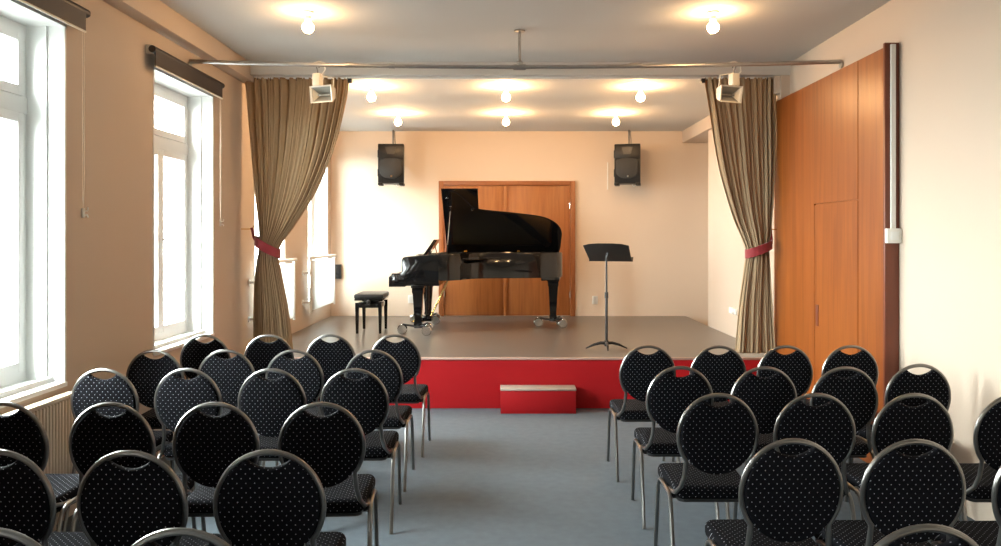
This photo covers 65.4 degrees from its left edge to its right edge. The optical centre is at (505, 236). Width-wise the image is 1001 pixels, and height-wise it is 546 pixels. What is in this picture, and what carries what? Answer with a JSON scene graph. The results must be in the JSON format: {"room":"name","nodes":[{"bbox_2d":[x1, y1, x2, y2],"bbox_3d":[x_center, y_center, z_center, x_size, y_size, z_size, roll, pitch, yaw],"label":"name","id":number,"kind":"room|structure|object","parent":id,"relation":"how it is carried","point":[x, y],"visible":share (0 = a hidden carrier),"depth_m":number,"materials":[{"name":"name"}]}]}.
{"room":"music room","nodes":[
{"label":"music room","id":0,"kind":"room"},
{"bbox_2d":[0,0,330,524],"bbox_3d":[-2.760,-0.064,3.955,0.360,3.433,15.510,0,0,0],"label":"wall","id":1,"kind":"structure","parent":0,"point":[109,252],"depth_m":5.33,"materials":[{"name":"beige paint"}]},
{"bbox_2d":[0,0,67,408],"bbox_3d":[-2.725,-0.187,3.985,0.319,2.120,1.170,0,0,0],"label":"window","id":2,"kind":"structure","parent":1,"relation":"in","point":[33,86],"depth_m":4.55,"materials":[{"name":"white paint"}]},
{"bbox_2d":[18,0,90,210],"bbox_3d":[-2.539,-0.767,3.996,0.078,1.223,1.432,0,0,0],"label":"roller blind","id":3,"kind":"object","parent":2,"relation":"attached to","point":[69,12],"visible":1,"depth_m":4.50,"materials":[{"name":"dark brown fabric"},{"name":"dark metal"}]},
{"bbox_2d":[2,391,74,531],"bbox_3d":[-2.535,1.275,3.980,0.086,0.754,1.130,0,0,0],"label":"radiator","id":4,"kind":"object","parent":1,"relation":"attached to","point":[55,414],"visible":0.32,"depth_m":4.34,"materials":[{"name":"beige metal"}]},
{"bbox_2d":[2,391,71,415],"bbox_3d":[-2.523,0.907,3.980,0.063,0.019,1.130,0,0,0],"label":"grille","id":5,"kind":"object","parent":4,"relation":"attached to","point":[51,402],"depth_m":4.27,"materials":[{"name":"beige metal"}]},
{"bbox_2d":[81,207,88,217],"bbox_3d":[-2.561,-0.149,4.750,0.038,0.064,0.028,0,0,0],"label":"holder","id":6,"kind":"object","parent":1,"relation":"attached to","point":[83,214],"visible":0.93,"depth_m":4.75,"materials":[{"name":"white plastic"}]},
{"bbox_2d":[153,66,213,355],"bbox_3d":[-2.725,-0.187,6.285,0.319,2.120,1.170,0,0,0],"label":"window","id":7,"kind":"structure","parent":1,"relation":"in","point":[191,147],"depth_m":6.76,"materials":[{"name":"white paint"}]},
{"bbox_2d":[146,44,224,218],"bbox_3d":[-2.539,-0.767,6.261,0.078,1.223,1.382,0,0,0],"label":"roller blind","id":8,"kind":"object","parent":7,"relation":"attached to","point":[164,61],"visible":1,"depth_m":6.09,"materials":[{"name":"dark brown fabric"},{"name":"dark brown painted metal"}]},
{"bbox_2d":[241,225,280,257],"bbox_3d":[-2.385,0.047,7.570,0.390,0.322,0.221,0,0,0],"label":"tieback","id":9,"kind":"object","parent":1,"relation":"attached to","point":[268,249],"visible":0.91,"depth_m":7.49,"materials":[{"name":"red fabric"}]},
{"bbox_2d":[254,191,284,278],"bbox_3d":[-2.725,-0.187,8.540,0.319,2.120,1.120,0,0,0],"label":"window","id":10,"kind":"structure","parent":1,"relation":"in","point":[282,247],"depth_m":8.98,"materials":[{"name":"white glass"}]},
{"bbox_2d":[248,258,296,321],"bbox_3d":[-2.515,0.606,8.465,0.130,0.720,1.390,0,0,0],"label":"guard","id":11,"kind":"object","parent":1,"relation":"attached to","point":[288,270],"visible":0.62,"depth_m":8.89,"materials":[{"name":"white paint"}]},
{"bbox_2d":[308,167,327,303],"bbox_3d":[-2.725,-0.187,10.710,0.319,2.120,1.120,0,0,0],"label":"window","id":12,"kind":"structure","parent":1,"relation":"in","point":[318,206],"depth_m":11.25,"materials":[{"name":"white glass"}]},
{"bbox_2d":[302,254,336,312],"bbox_3d":[-2.515,0.606,10.555,0.130,0.720,1.450,0,0,0],"label":"guard","id":13,"kind":"object","parent":1,"relation":"attached to","point":[322,272],"visible":1,"depth_m":10.44,"materials":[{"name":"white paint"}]},
{"bbox_2d":[54,408,974,545],"bbox_3d":[0.378,1.713,3.955,6.715,0.120,15.510,0,0,0],"label":"floor","id":14,"kind":"structure","parent":0,"point":[484,476],"depth_m":5.13,"materials":[{"name":"grey carpet"}]},
{"bbox_2d":[0,527,41,545],"bbox_3d":[-1.300,1.194,2.196,0.441,0.924,0.515,0,0,1],"label":"banquet chair","id":15,"kind":"object","parent":14,"relation":"on","point":[23,540],"visible":1,"depth_m":1.96,"materials":[{"name":"grey metal"}]},
{"bbox_2d":[0,401,78,531],"bbox_3d":[-2.240,1.194,3.701,0.441,0.924,0.515,0,0,0],"label":"banquet chair","id":16,"kind":"object","parent":14,"relation":"on","point":[22,432],"visible":0.48,"depth_m":3.48,"materials":[{"name":"black fabric"}]},
{"bbox_2d":[0,449,97,545],"bbox_3d":[-1.760,1.194,2.922,0.441,0.924,0.515,0,0,0],"label":"banquet chair","id":17,"kind":"object","parent":14,"relation":"on","point":[27,496],"visible":0.82,"depth_m":2.70,"materials":[{"name":"black fabric"}]},
{"bbox_2d":[62,368,174,531],"bbox_3d":[-2.250,1.194,4.586,0.441,0.924,0.515,0,0,1],"label":"banquet chair","id":18,"kind":"object","parent":14,"relation":"on","point":[89,390],"visible":0.5,"depth_m":4.36,"materials":[{"name":"black fabric"}]},
{"bbox_2d":[68,402,196,531],"bbox_3d":[-1.760,1.194,3.690,0.441,0.924,0.515,0,0,0],"label":"banquet chair","id":19,"kind":"object","parent":14,"relation":"on","point":[94,435],"visible":0.48,"depth_m":3.46,"materials":[{"name":"black fabric"}]},
{"bbox_2d":[77,450,233,545],"bbox_3d":[-1.290,1.194,2.907,0.441,0.924,0.515,0,0,1],"label":"banquet chair","id":20,"kind":"object","parent":14,"relation":"on","point":[117,505],"visible":0.89,"depth_m":2.68,"materials":[{"name":"black fabric"}]},
{"bbox_2d":[126,349,184,456],"bbox_3d":[-2.290,1.194,5.308,0.441,0.924,0.515,0,0,1],"label":"banquet chair","id":21,"kind":"object","parent":14,"relation":"on","point":[145,373],"visible":0.43,"depth_m":5.08,"materials":[{"name":"black fabric"}]},
{"bbox_2d":[132,527,230,545],"bbox_3d":[-0.823,1.194,2.193,0.441,0.924,0.515,0,0,0],"label":"banquet chair","id":22,"kind":"object","parent":14,"relation":"on","point":[148,540],"visible":1,"depth_m":1.96,"materials":[{"name":"grey metal"}]},
{"bbox_2d":[154,368,222,496],"bbox_3d":[-1.780,1.194,4.589,0.441,0.924,0.515,0,0,1],"label":"banquet chair","id":23,"kind":"object","parent":14,"relation":"on","point":[174,396],"visible":0.52,"depth_m":4.36,"materials":[{"name":"black fabric"}]},
{"bbox_2d":[180,334,230,378],"bbox_3d":[-2.270,1.194,6.097,0.441,0.924,0.515,0,0,0],"label":"banquet chair","id":24,"kind":"object","parent":14,"relation":"on","point":[192,354],"visible":0.38,"depth_m":5.87,"materials":[{"name":"black fabric"}]},
{"bbox_2d":[172,402,259,530],"bbox_3d":[-1.300,1.194,3.693,0.441,0.924,0.515,0,0,-1],"label":"banquet chair","id":25,"kind":"object","parent":14,"relation":"on","point":[204,446],"visible":0.63,"depth_m":3.47,"materials":[{"name":"black fabric"}]},
{"bbox_2d":[192,349,277,491],"bbox_3d":[-1.834,1.194,5.316,0.441,0.924,0.515,0,0,-1],"label":"banquet chair","id":26,"kind":"object","parent":14,"relation":"on","point":[229,375],"visible":0.34,"depth_m":5.09,"materials":[{"name":"black fabric"}]},
{"bbox_2d":[244,334,294,377],"bbox_3d":[-1.790,1.194,6.108,0.441,0.924,0.515,0,0,0],"label":"banquet chair","id":27,"kind":"object","parent":14,"relation":"on","point":[260,353],"visible":0.35,"depth_m":5.88,"materials":[{"name":"black fabric"}]},
{"bbox_2d":[238,368,306,464],"bbox_3d":[-1.310,1.194,4.579,0.441,0.924,0.515,0,0,0],"label":"banquet chair","id":28,"kind":"object","parent":14,"relation":"on","point":[267,403],"visible":0.52,"depth_m":4.36,"materials":[{"name":"black fabric"}]},
{"bbox_2d":[213,449,345,545],"bbox_3d":[-0.832,1.194,2.919,0.441,0.924,0.515,0,0,-3],"label":"banquet chair","id":29,"kind":"object","parent":14,"relation":"on","point":[284,504],"visible":1,"depth_m":2.70,"materials":[{"name":"black fabric"}]},
{"bbox_2d":[262,349,323,466],"bbox_3d":[-1.377,1.194,5.307,0.441,0.924,0.515,0,0,1],"label":"banquet chair","id":30,"kind":"object","parent":14,"relation":"on","point":[308,372],"visible":0.41,"depth_m":5.08,"materials":[{"name":"black fabric"}]},
{"bbox_2d":[278,402,378,545],"bbox_3d":[-0.839,1.194,3.689,0.441,0.924,0.515,0,0,-5],"label":"banquet chair","id":31,"kind":"object","parent":14,"relation":"on","point":[333,445],"visible":0.77,"depth_m":3.48,"materials":[{"name":"black fabric"}]},
{"bbox_2d":[307,334,355,402],"bbox_3d":[-1.320,1.194,6.111,0.441,0.924,0.515,0,0,1],"label":"banquet chair","id":32,"kind":"object","parent":14,"relation":"on","point":[334,357],"visible":0.26,"depth_m":5.88,"materials":[{"name":"black fabric"}]},
{"bbox_2d":[320,368,401,533],"bbox_3d":[-0.855,1.194,4.580,0.441,0.924,0.515,0,0,-1],"label":"banquet chair","id":33,"kind":"object","parent":14,"relation":"on","point":[366,398],"visible":0.7,"depth_m":4.36,"materials":[{"name":"black fabric"}]},
{"bbox_2d":[344,349,414,491],"bbox_3d":[-0.866,1.194,5.306,0.441,0.924,0.515,0,0,0],"label":"banquet chair","id":34,"kind":"object","parent":14,"relation":"on","point":[386,368],"visible":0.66,"depth_m":5.08,"materials":[{"name":"black fabric"}]},
{"bbox_2d":[370,334,430,456],"bbox_3d":[-0.832,1.194,6.103,0.441,0.924,0.515,0,0,1],"label":"banquet chair","id":35,"kind":"object","parent":14,"relation":"on","point":[406,353],"visible":0.64,"depth_m":5.88,"materials":[{"name":"fabric"}]},
{"bbox_2d":[292,316,765,407],"bbox_3d":[0.035,1.407,9.508,5.224,0.488,3.999,0,0,0],"label":"stage","id":36,"kind":"object","parent":14,"relation":"on","point":[465,360],"visible":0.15,"depth_m":8.30,"materials":[{"name":"red paint"}]},
{"bbox_2d":[354,291,388,333],"bbox_3d":[-1.660,0.927,9.653,0.350,0.475,0.616,0,0,-1],"label":"piano bench","id":37,"kind":"object","parent":36,"relation":"on","point":[368,299],"visible":1,"depth_m":9.40,"materials":[{"name":"black wood"}]},
{"bbox_2d":[354,291,388,298],"bbox_3d":[-1.660,0.719,9.660,0.350,0.057,0.570,0,0,-1],"label":"cushion","id":38,"kind":"object","parent":37,"relation":"on","point":[364,294],"depth_m":9.39,"materials":[{"name":"black leather"}]},
{"bbox_2d":[389,189,566,335],"bbox_3d":[-0.302,0.282,9.976,2.175,1.766,1.581,0,0,0],"label":"grand piano","id":39,"kind":"object","parent":36,"relation":"on","point":[481,243],"visible":1,"depth_m":9.96,"materials":[{"name":"black paint"}]},
{"bbox_2d":[583,243,632,350],"bbox_3d":[1.062,0.615,8.123,0.480,1.100,0.330,0,0,20],"label":"music stand","id":40,"kind":"object","parent":36,"relation":"on","point":[606,252],"visible":1,"depth_m":8.11,"materials":[{"name":"black metal"}]},
{"bbox_2d":[500,385,575,413],"bbox_3d":[0.302,1.537,7.394,0.713,0.232,0.211,0,0,0],"label":"step","id":41,"kind":"structure","parent":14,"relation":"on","point":[515,399],"depth_m":7.30,"materials":[{"name":"red paint"}]},
{"bbox_2d":[607,345,679,481],"bbox_3d":[0.961,1.194,5.514,0.441,0.924,0.515,0,0,-1],"label":"banquet chair","id":42,"kind":"object","parent":14,"relation":"on","point":[637,371],"visible":0.69,"depth_m":5.30,"materials":[{"name":"black fabric"}]},
{"bbox_2d":[631,366,719,528],"bbox_3d":[0.997,1.194,4.659,0.441,0.924,0.515,0,0,1],"label":"banquet chair","id":43,"kind":"object","parent":14,"relation":"on","point":[668,396],"visible":0.71,"depth_m":4.44,"materials":[{"name":"black fabric"}]},
{"bbox_2d":[654,393,758,545],"bbox_3d":[0.998,1.194,3.889,0.441,0.924,0.515,0,0,0],"label":"banquet chair","id":44,"kind":"object","parent":14,"relation":"on","point":[716,441],"visible":0.89,"depth_m":3.68,"materials":[{"name":"black fabric"}]},
{"bbox_2d":[672,345,745,462],"bbox_3d":[1.438,1.194,5.501,0.441,0.924,0.515,0,0,0],"label":"banquet chair","id":45,"kind":"object","parent":14,"relation":"on","point":[722,371],"visible":0.39,"depth_m":5.27,"materials":[{"name":"black fabric"}]},
{"bbox_2d":[725,366,796,518],"bbox_3d":[1.462,1.194,4.646,0.441,0.924,0.515,0,0,-1],"label":"banquet chair","id":46,"kind":"object","parent":14,"relation":"on","point":[766,397],"visible":0.38,"depth_m":4.42,"materials":[{"name":"black fabric"}]},
{"bbox_2d":[705,438,843,545],"bbox_3d":[1.040,1.194,3.066,0.441,0.924,0.515,0,0,-1],"label":"banquet chair","id":47,"kind":"object","parent":14,"relation":"on","point":[785,500],"visible":1,"depth_m":2.85,"materials":[{"name":"black fabric"}]},
{"bbox_2d":[756,345,812,403],"bbox_3d":[1.890,1.194,5.508,0.441,0.924,0.515,0,0,-1],"label":"banquet chair","id":48,"kind":"object","parent":14,"relation":"on","point":[797,366],"visible":0.47,"depth_m":5.28,"materials":[{"name":"black fabric"}]},
{"bbox_2d":[743,393,855,545],"bbox_3d":[1.460,1.194,3.892,0.441,0.924,0.515,0,0,1],"label":"banquet chair","id":49,"kind":"object","parent":14,"relation":"on","point":[830,425],"visible":0.53,"depth_m":3.67,"materials":[{"name":"black fabric"}]},
{"bbox_2d":[774,43,898,462],"bbox_3d":[2.680,0.149,6.540,0.106,3.002,2.240,0,0,0],"label":"wall","id":50,"kind":"structure","parent":14,"relation":"on","point":[836,275],"depth_m":6.20,"materials":[{"name":"brown wood"}]},
{"bbox_2d":[885,44,901,242],"bbox_3d":[2.682,-0.647,5.396,0.105,1.380,0.044,0,0,0],"label":"duct","id":51,"kind":"object","parent":50,"relation":"attached to","point":[893,234],"visible":1,"depth_m":5.40,"materials":[{"name":"white plastic"}]},
{"bbox_2d":[801,345,878,459],"bbox_3d":[2.342,1.194,5.513,0.441,0.924,0.515,0,0,1],"label":"banquet chair","id":52,"kind":"object","parent":14,"relation":"on","point":[863,360],"visible":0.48,"depth_m":5.28,"materials":[{"name":"black fabric"}]},
{"bbox_2d":[810,366,877,501],"bbox_3d":[1.922,1.194,4.639,0.441,0.924,0.515,0,0,0],"label":"banquet chair","id":53,"kind":"object","parent":14,"relation":"on","point":[858,392],"visible":0.56,"depth_m":4.41,"materials":[{"name":"black fabric"}]},
{"bbox_2d":[814,439,965,545],"bbox_3d":[1.485,1.194,3.057,0.441,0.924,0.515,0,0,-1],"label":"banquet chair","id":54,"kind":"object","parent":14,"relation":"on","point":[898,490],"visible":0.89,"depth_m":2.84,"materials":[{"name":"black fabric"}]},
{"bbox_2d":[838,393,953,519],"bbox_3d":[1.917,1.194,3.887,0.441,0.924,0.515,0,0,0],"label":"banquet chair","id":55,"kind":"object","parent":14,"relation":"on","point":[896,421],"visible":0.48,"depth_m":3.66,"materials":[{"name":"black fabric"}]},
{"bbox_2d":[849,364,958,520],"bbox_3d":[2.390,1.194,4.736,0.441,0.924,0.515,0,0,-1],"label":"banquet chair","id":56,"kind":"object","parent":14,"relation":"on","point":[933,383],"visible":0.45,"depth_m":4.51,"materials":[{"name":"black fabric"}]},
{"bbox_2d":[874,524,978,545],"bbox_3d":[1.071,1.194,2.218,0.441,0.924,0.515,0,0,-2],"label":"banquet chair","id":57,"kind":"object","parent":14,"relation":"on","point":[958,538],"visible":1,"depth_m":1.98,"materials":[{"name":"grey metal"}]},
{"bbox_2d":[930,467,1000,545],"bbox_3d":[1.960,1.194,3.047,0.441,0.924,0.515,0,0,-1],"label":"banquet chair","id":58,"kind":"object","parent":14,"relation":"on","point":[984,533],"visible":0.69,"depth_m":3.12,"materials":[{"name":"black fabric"}]},
{"bbox_2d":[959,397,1000,520],"bbox_3d":[2.400,1.194,3.884,0.441,0.924,0.515,0,0,0],"label":"banquet chair","id":59,"kind":"object","parent":14,"relation":"on","point":[979,477],"visible":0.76,"depth_m":3.68,"materials":[{"name":"black fabric"}]},
{"bbox_2d":[331,131,707,325],"bbox_3d":[0.310,-0.064,11.610,6.580,3.433,0.200,0,0,0],"label":"wall","id":60,"kind":"structure","parent":0,"point":[663,221],"depth_m":11.51,"materials":[{"name":"paint"}]},
{"bbox_2d":[335,264,341,278],"bbox_3d":[-2.486,0.509,11.471,0.124,0.210,0.078,0,0,0],"label":"wall box","id":61,"kind":"object","parent":60,"relation":"attached to","point":[338,267],"visible":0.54,"depth_m":11.44,"materials":[{"name":"black plastic"}]},
{"bbox_2d":[377,130,404,186],"bbox_3d":[-1.647,-1.142,11.250,0.380,0.837,0.517,0,0,-3],"label":"loudspeaker","id":62,"kind":"object","parent":60,"relation":"attached to","point":[390,171],"visible":1,"depth_m":11.00,"materials":[{"name":"black plastic"}]},
{"bbox_2d":[380,158,401,178],"bbox_3d":[-1.626,-0.970,11.011,0.310,0.289,0.028,0,0,-3],"label":"grille","id":63,"kind":"object","parent":62,"relation":"attached to","point":[390,168],"depth_m":11.00,"materials":[{"name":"black metal"}]},
{"bbox_2d":[408,295,412,302],"bbox_3d":[-1.402,0.915,11.502,0.084,0.120,0.015,0,0,0],"label":"wall socket","id":64,"kind":"object","parent":60,"relation":"attached to","point":[410,297],"visible":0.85,"depth_m":11.50,"materials":[{"name":"white plastic"}]},
{"bbox_2d":[439,181,574,315],"bbox_3d":[0.015,0.171,11.468,2.010,1.990,0.083,0,0,0],"label":"door","id":65,"kind":"structure","parent":60,"relation":"in","point":[553,200],"depth_m":11.48,"materials":[{"name":"brown wood"}]},
{"bbox_2d":[592,296,597,303],"bbox_3d":[1.313,0.930,11.502,0.084,0.120,0.015,0,0,0],"label":"wall socket","id":66,"kind":"object","parent":60,"relation":"attached to","point":[594,298],"visible":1,"depth_m":11.50,"materials":[{"name":"white plastic"}]},
{"bbox_2d":[614,130,640,186],"bbox_3d":[1.758,-1.142,11.251,0.380,0.837,0.517,0,0,13],"label":"loudspeaker","id":67,"kind":"object","parent":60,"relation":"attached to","point":[627,157],"visible":1,"depth_m":11.01,"materials":[{"name":"black plastic"}]},
{"bbox_2d":[616,158,637,178],"bbox_3d":[1.712,-0.970,11.015,0.310,0.289,0.028,0,0,13],"label":"grille","id":68,"kind":"object","parent":67,"relation":"attached to","point":[626,168],"depth_m":11.00,"materials":[{"name":"black metal"}]},
{"bbox_2d":[160,0,890,130],"bbox_3d":[0.378,-1.720,3.955,6.715,0.320,15.510,0,0,0],"label":"ceiling","id":69,"kind":"structure","parent":0,"point":[441,32],"depth_m":6.95,"materials":[{"name":"paint"}]},
{"bbox_2d":[102,0,338,134],"bbox_3d":[-2.530,-1.621,3.965,0.140,0.218,15.130,0,0,0],"label":"beam","id":70,"kind":"structure","parent":69,"relation":"attached to","point":[156,15],"depth_m":5.97,"materials":[{"name":"beige paint"}]},
{"bbox_2d":[302,10,313,32],"bbox_3d":[-1.477,-1.600,5.820,0.090,0.160,0.090,0,0,0],"label":"ceiling lamp","id":71,"kind":"object","parent":69,"relation":"attached to","point":[307,27],"visible":1,"depth_m":5.79,"materials":[{"name":"white paint"}]},
{"bbox_2d":[302,10,313,20],"bbox_3d":[-1.477,-1.649,5.820,0.090,0.062,0.090,0,0,0],"label":"socket","id":72,"kind":"object","parent":71,"relation":"attached to","point":[308,13],"depth_m":5.80,"materials":[{"name":"white paint"}]},
{"bbox_2d":[367,85,375,101],"bbox_3d":[-1.390,-1.480,8.060,0.090,0.160,0.090,0,0,0],"label":"ceiling lamp","id":73,"kind":"object","parent":69,"relation":"attached to","point":[371,97],"visible":1,"depth_m":8.04,"materials":[{"name":"white"}]},
{"bbox_2d":[367,85,375,91],"bbox_3d":[-1.390,-1.529,8.060,0.090,0.062,0.090,0,0,0],"label":"socket","id":74,"kind":"object","parent":73,"relation":"attached to","point":[371,87],"depth_m":8.04,"materials":[{"name":"white paint"}]},
{"bbox_2d":[394,112,401,125],"bbox_3d":[-1.358,-1.480,9.810,0.090,0.160,0.090,0,0,0],"label":"ceiling lamp","id":75,"kind":"object","parent":69,"relation":"attached to","point":[397,121],"visible":1,"depth_m":9.78,"materials":[{"name":"white"}]},
{"bbox_2d":[394,112,401,117],"bbox_3d":[-1.358,-1.529,9.810,0.090,0.062,0.090,0,0,0],"label":"socket","id":76,"kind":"object","parent":75,"relation":"attached to","point":[397,114],"depth_m":9.79,"materials":[{"name":"white paint"}]},
{"bbox_2d":[502,85,509,101],"bbox_3d":[0.000,-1.480,8.060,0.090,0.160,0.090,0,0,0],"label":"ceiling lamp","id":77,"kind":"object","parent":69,"relation":"attached to","point":[505,97],"visible":1,"depth_m":8.04,"materials":[{"name":"white"}]},
{"bbox_2d":[502,85,509,91],"bbox_3d":[0.000,-1.529,8.060,0.090,0.062,0.090,0,0,0],"label":"socket","id":78,"kind":"object","parent":77,"relation":"attached to","point":[505,87],"depth_m":8.04,"materials":[{"name":"white paint"}]},
{"bbox_2d":[502,112,509,125],"bbox_3d":[0.000,-1.480,9.810,0.090,0.160,0.090,0,0,0],"label":"ceiling lamp","id":79,"kind":"object","parent":69,"relation":"attached to","point":[505,121],"visible":1,"depth_m":9.78,"materials":[{"name":"white"}]},
{"bbox_2d":[502,112,509,117],"bbox_3d":[0.000,-1.529,9.810,0.090,0.062,0.090,0,0,0],"label":"socket","id":80,"kind":"object","parent":79,"relation":"attached to","point":[505,114],"depth_m":9.79,"materials":[{"name":"white paint"}]},
{"bbox_2d":[254,77,772,82],"bbox_3d":[0.070,-1.530,7.600,5.050,0.060,0.040,0,0,0],"label":"rail","id":81,"kind":"object","parent":69,"relation":"attached to","point":[349,78],"visible":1,"depth_m":7.59,"materials":[{"name":"grey metal"}]},
{"bbox_2d":[245,77,348,348],"bbox_3d":[-2.041,-0.225,7.587,1.027,2.692,0.143,0,0,0],"label":"stage curtain","id":82,"kind":"object","parent":81,"relation":"hanging from","point":[293,139],"visible":0.91,"depth_m":7.58,"materials":[{"name":"beige fabric"}]},
{"bbox_2d":[705,77,775,353],"bbox_3d":[2.285,-0.220,7.588,0.715,2.701,0.139,0,0,0],"label":"stage curtain","id":83,"kind":"object","parent":81,"relation":"hanging from","point":[744,133],"visible":0.93,"depth_m":7.58,"materials":[{"name":"beige fabric"}]},
{"bbox_2d":[188,29,842,69],"bbox_3d":[0.076,-1.518,6.340,5.305,0.324,0.089,0,0,0],"label":"pipe","id":84,"kind":"object","parent":69,"relation":"attached to","point":[519,65],"visible":0.96,"depth_m":6.33,"materials":[{"name":"silver metal"}]},
{"bbox_2d":[309,61,335,102],"bbox_3d":[-1.478,-1.262,6.342,0.210,0.350,0.115,0,0,22],"label":"floodlight","id":85,"kind":"object","parent":84,"relation":"attached to","point":[319,93],"visible":1,"depth_m":6.34,"materials":[{"name":"beige metal"}]},
{"bbox_2d":[716,61,742,102],"bbox_3d":[1.817,-1.262,6.348,0.240,0.350,0.115,0,0,-22],"label":"floodlight","id":86,"kind":"object","parent":84,"relation":"attached to","point":[732,92],"visible":0.99,"depth_m":6.34,"materials":[{"name":"beige metal"}]},
{"bbox_2d":[612,112,619,125],"bbox_3d":[1.383,-1.480,9.810,0.090,0.160,0.090,0,0,0],"label":"ceiling lamp","id":87,"kind":"object","parent":69,"relation":"attached to","point":[615,121],"visible":1,"depth_m":9.78,"materials":[{"name":"white"}]},
{"bbox_2d":[612,112,619,117],"bbox_3d":[1.383,-1.529,9.810,0.090,0.062,0.090,0,0,0],"label":"socket","id":88,"kind":"object","parent":87,"relation":"attached to","point":[615,114],"depth_m":9.79,"materials":[{"name":"white paint"}]},
{"bbox_2d":[636,85,644,101],"bbox_3d":[1.390,-1.480,8.060,0.090,0.160,0.090,0,0,0],"label":"ceiling lamp","id":89,"kind":"object","parent":69,"relation":"attached to","point":[640,97],"visible":1,"depth_m":8.04,"materials":[{"name":"white"}]},
{"bbox_2d":[636,85,644,91],"bbox_3d":[1.390,-1.529,8.060,0.090,0.062,0.090,0,0,0],"label":"socket","id":90,"kind":"object","parent":89,"relation":"attached to","point":[640,87],"depth_m":8.04,"materials":[{"name":"white paint"}]},
{"bbox_2d":[707,10,718,32],"bbox_3d":[1.545,-1.600,5.820,0.090,0.160,0.090,0,0,0],"label":"ceiling lamp","id":91,"kind":"object","parent":69,"relation":"attached to","point":[713,27],"visible":1,"depth_m":5.79,"materials":[{"name":"white"}]},
{"bbox_2d":[707,10,718,20],"bbox_3d":[1.545,-1.649,5.820,0.090,0.062,0.090,0,0,0],"label":"socket","id":92,"kind":"object","parent":91,"relation":"attached to","point":[712,13],"depth_m":5.80,"materials":[{"name":"white paint"}]},
{"bbox_2d":[682,76,779,142],"bbox_3d":[3.000,-1.558,9.535,0.800,0.343,3.990,0,0,0],"label":"beam","id":93,"kind":"structure","parent":69,"relation":"attached to","point":[698,132],"depth_m":10.59,"materials":[{"name":"beige paint"}]},
{"bbox_2d":[708,0,1000,520],"bbox_3d":[3.125,-0.064,3.955,0.950,3.433,15.510,0,0,0],"label":"wall","id":94,"kind":"structure","parent":0,"point":[950,50],"depth_m":4.87,"materials":[{"name":"beige paint"}]},
{"bbox_2d":[729,307,736,314],"bbox_3d":[2.625,0.858,9.060,0.050,0.070,0.240,0,0,0],"label":"wall socket","id":95,"kind":"object","parent":94,"relation":"attached to","point":[732,310],"visible":1,"depth_m":8.98,"materials":[{"name":"white plastic"}]},
{"bbox_2d":[745,229,776,257],"bbox_3d":[2.485,0.049,7.570,0.329,0.318,0.219,0,0,0],"label":"tieback","id":96,"kind":"object","parent":94,"relation":"attached to","point":[758,250],"visible":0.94,"depth_m":7.48,"materials":[{"name":"red fabric"}]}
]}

